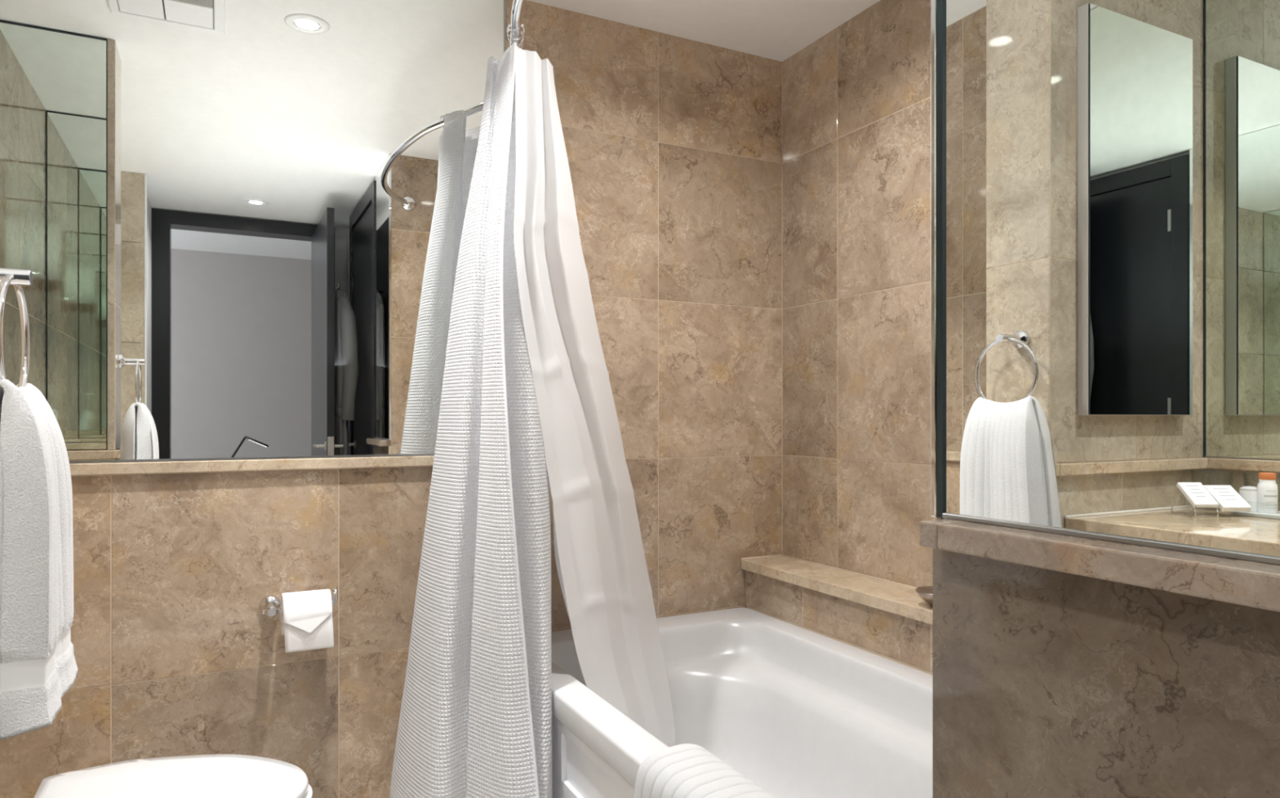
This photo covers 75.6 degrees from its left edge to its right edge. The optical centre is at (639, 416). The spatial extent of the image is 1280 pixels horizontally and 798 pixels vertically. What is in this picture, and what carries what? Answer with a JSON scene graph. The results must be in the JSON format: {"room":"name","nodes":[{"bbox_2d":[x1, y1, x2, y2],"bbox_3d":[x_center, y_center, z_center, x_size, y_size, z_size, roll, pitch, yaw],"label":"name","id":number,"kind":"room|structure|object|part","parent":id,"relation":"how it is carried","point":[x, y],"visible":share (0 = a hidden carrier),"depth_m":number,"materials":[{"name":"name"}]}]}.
{"room":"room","nodes":[
{"label":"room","id":0,"kind":"room"},
{"bbox_2d":[0,0,782,797],"bbox_3d":[-0.585,-0.047,2.352,2.600,2.334,0.140,0,0,-27],"label":"wall","id":1,"kind":"structure","parent":0,"point":[673,144],"depth_m":2.44,"materials":[{"name":"tile"}]},
{"bbox_2d":[69,455,434,476],"bbox_3d":[-0.984,0.124,2.063,1.343,0.030,0.019,0,0,-27],"label":"ledge","id":2,"kind":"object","parent":1,"relation":"attached to","point":[317,464],"depth_m":2.05,"materials":[{"name":"stone"}]},
{"bbox_2d":[0,0,506,463],"bbox_3d":[-0.985,-0.552,2.068,1.344,1.322,0.009,0,0,-27],"label":"wall mirror","id":3,"kind":"object","parent":1,"relation":"attached to","point":[237,225],"visible":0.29,"depth_m":2.06,"materials":[{"name":"silver metal"}]},
{"bbox_3d":[-0.389,-0.552,2.372,0.005,1.320,0.005,0,0,-27],"label":"trim","id":4,"kind":"part","parent":3,"relation":"part of","materials":[{"name":"metal"}]},
{"bbox_2d":[258,586,337,617],"bbox_3d":[-0.863,0.470,2.084,0.180,0.072,0.082,0,0,-27],"label":"toilet paper holder","id":5,"kind":"object","parent":1,"relation":"attached to","point":[269,606],"visible":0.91,"depth_m":2.07,"materials":[{"name":"silver metal"}]},
{"bbox_2d":[280,589,333,653],"bbox_3d":[-0.833,0.505,2.062,0.116,0.136,0.112,0,0,-27],"label":"toilet paper roll","id":6,"kind":"object","parent":5,"relation":"on","point":[306,616],"visible":0.98,"depth_m":2.02,"materials":[{"name":"white paper"}]},
{"bbox_2d":[528,0,879,61],"bbox_3d":[0.009,-1.274,0.751,3.100,0.120,3.570,0,0,-27],"label":"ceiling","id":7,"kind":"structure","parent":0,"point":[773,29],"depth_m":2.51,"materials":[{"name":"paint"}]},
{"bbox_2d":[782,0,936,587],"bbox_3d":[0.920,-0.047,2.127,0.140,2.334,1.950,0,0,-27],"label":"wall","id":8,"kind":"structure","parent":0,"point":[856,99],"depth_m":2.48,"materials":[{"name":"tile"}]},
{"bbox_2d":[932,518,1279,797],"bbox_3d":[0.457,-0.047,0.753,0.100,2.334,0.400,0,0,-27],"label":"wall","id":9,"kind":"structure","parent":0,"point":[1046,683],"depth_m":0.74,"materials":[{"name":"stone"}]},
{"bbox_2d":[509,0,524,47],"bbox_3d":[-0.052,-0.964,1.631,0.255,0.125,1.638,0,0,-27],"label":"shower rod","id":10,"kind":"object","parent":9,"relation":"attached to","point":[517,5],"visible":0.41,"depth_m":1.96,"materials":[{"name":"silver metal"}]},
{"bbox_2d":[389,42,552,797],"bbox_3d":[-0.420,0.056,2.024,0.402,1.948,0.620,0,0,-11],"label":"shower curtain","id":11,"kind":"object","parent":10,"relation":"hanging from","point":[475,719],"visible":0.92,"depth_m":1.94,"materials":[{"name":"white fabric"}]},
{"bbox_2d":[506,28,524,48],"bbox_3d":[-0.309,-0.931,2.046,0.044,0.071,0.007,0,0,-25],"label":"curtain ring","id":12,"kind":"object","parent":10,"relation":"hanging from","point":[508,29],"visible":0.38,"depth_m":2.05,"materials":[{"name":"silver metal"}]},
{"bbox_2d":[506,23,524,48],"bbox_3d":[-0.304,-0.932,2.019,0.044,0.071,0.007,0,0,-1],"label":"curtain ring","id":13,"kind":"object","parent":10,"relation":"hanging from","point":[508,25],"visible":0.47,"depth_m":2.02,"materials":[{"name":"silver metal"}]},
{"bbox_2d":[513,45,675,747],"bbox_3d":[-0.081,0.023,2.145,0.520,1.854,0.198,0,0,-40],"label":"curtain liner","id":14,"kind":"object","parent":13,"relation":"hanging from","point":[602,568],"visible":0.88,"depth_m":2.10,"materials":[{"name":"white fabric"}]},
{"bbox_2d":[919,519,1279,612],"bbox_3d":[0.408,0.125,0.718,0.056,0.028,0.383,0,0,-27],"label":"ledge","id":15,"kind":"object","parent":9,"relation":"attached to","point":[1253,584],"depth_m":0.69,"materials":[{"name":"stone"}]},
{"bbox_2d":[930,0,1279,565],"bbox_3d":[0.417,-0.551,0.736,0.010,1.324,0.402,0,0,-27],"label":"wall mirror","id":16,"kind":"object","parent":9,"relation":"attached to","point":[1105,174],"visible":1,"depth_m":0.73,"materials":[{"name":"silver metal"}]},
{"bbox_3d":[0.328,-0.551,0.911,0.010,1.324,0.008,0,0,-27],"label":"chrome edge trim","id":17,"kind":"part","parent":16,"relation":"part of","materials":[{"name":"silver metal"}]},
{"bbox_3d":[0.009,1.167,0.751,3.100,0.106,3.570,0,0,-27],"label":"floor","id":18,"kind":"structure","parent":0,"visible":0},
{"bbox_2d":[34,754,312,797],"bbox_3d":[-0.931,0.735,1.330,0.750,0.770,0.459,0,0,-27],"label":"toilet","id":19,"kind":"object","parent":18,"relation":"on","point":[217,775],"visible":1,"depth_m":1.47,"materials":[{"name":"white ceramic"}]},
{"bbox_3d":[-0.790,0.685,1.402,0.433,0.022,0.459,0,0,-27],"label":"seat","id":20,"kind":"part","parent":19,"relation":"part of","materials":[{"name":"white ceramic"}]},
{"bbox_2d":[551,607,932,797],"bbox_3d":[0.329,0.877,1.827,0.874,0.486,1.622,0,0,-27],"label":"bathtub","id":21,"kind":"object","parent":18,"relation":"on","point":[797,712],"visible":0.52,"depth_m":2.15,"materials":[{"name":"white ceramic"}]},
{"bbox_3d":[-0.044,0.906,1.637,0.012,0.428,1.622,0,0,-27],"label":"apron panel","id":22,"kind":"part","parent":21,"relation":"part of","materials":[{"name":"white ceramic"}]},
{"bbox_2d":[634,743,776,797],"bbox_3d":[0.184,0.757,1.308,0.235,0.326,0.450,0,0,-27],"label":"bath mat","id":23,"kind":"object","parent":21,"relation":"on","point":[687,771],"visible":1,"depth_m":1.39,"materials":[{"name":"white fabric"}]},
{"bbox_2d":[741,554,932,675],"bbox_3d":[0.779,0.796,2.058,0.172,0.648,1.622,0,0,-27],"label":"ledge","id":24,"kind":"object","parent":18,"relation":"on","point":[885,619],"visible":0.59,"depth_m":2.33,"materials":[{"name":"stone"}]},
{"bbox_2d":[915,586,932,606],"bbox_3d":[0.744,0.455,2.060,0.106,0.039,0.106,0,0,-27],"label":"soap dish","id":25,"kind":"object","parent":24,"relation":"on","point":[925,593],"visible":0.41,"depth_m":2.05,"materials":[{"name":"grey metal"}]},
{"bbox_3d":[-1.175,-0.047,0.917,0.665,2.334,0.180,0,0,-27],"label":"wall","id":26,"kind":"structure","parent":0,"visible":0},
{"bbox_2d":[0,267,32,398],"bbox_3d":[-0.839,-0.109,1.074,0.076,0.194,0.174,0,0,-27],"label":"towel ring","id":27,"kind":"object","parent":26,"relation":"attached to","point":[18,278],"visible":0.81,"depth_m":1.09,"materials":[{"name":"silver metal"}]},
{"bbox_3d":[-0.839,-0.183,1.074,0.076,0.046,0.046,0,0,-27],"label":"post","id":28,"kind":"part","parent":27,"relation":"part of","materials":[{"name":"silver metal"}]},
{"bbox_2d":[0,378,78,740],"bbox_3d":[-0.810,0.169,1.069,0.114,0.432,0.228,0,0,-27],"label":"hand towel","id":29,"kind":"object","parent":27,"relation":"hanging from","point":[38,666],"visible":1,"depth_m":1.01,"materials":[{"name":"white fabric"}]}
]}

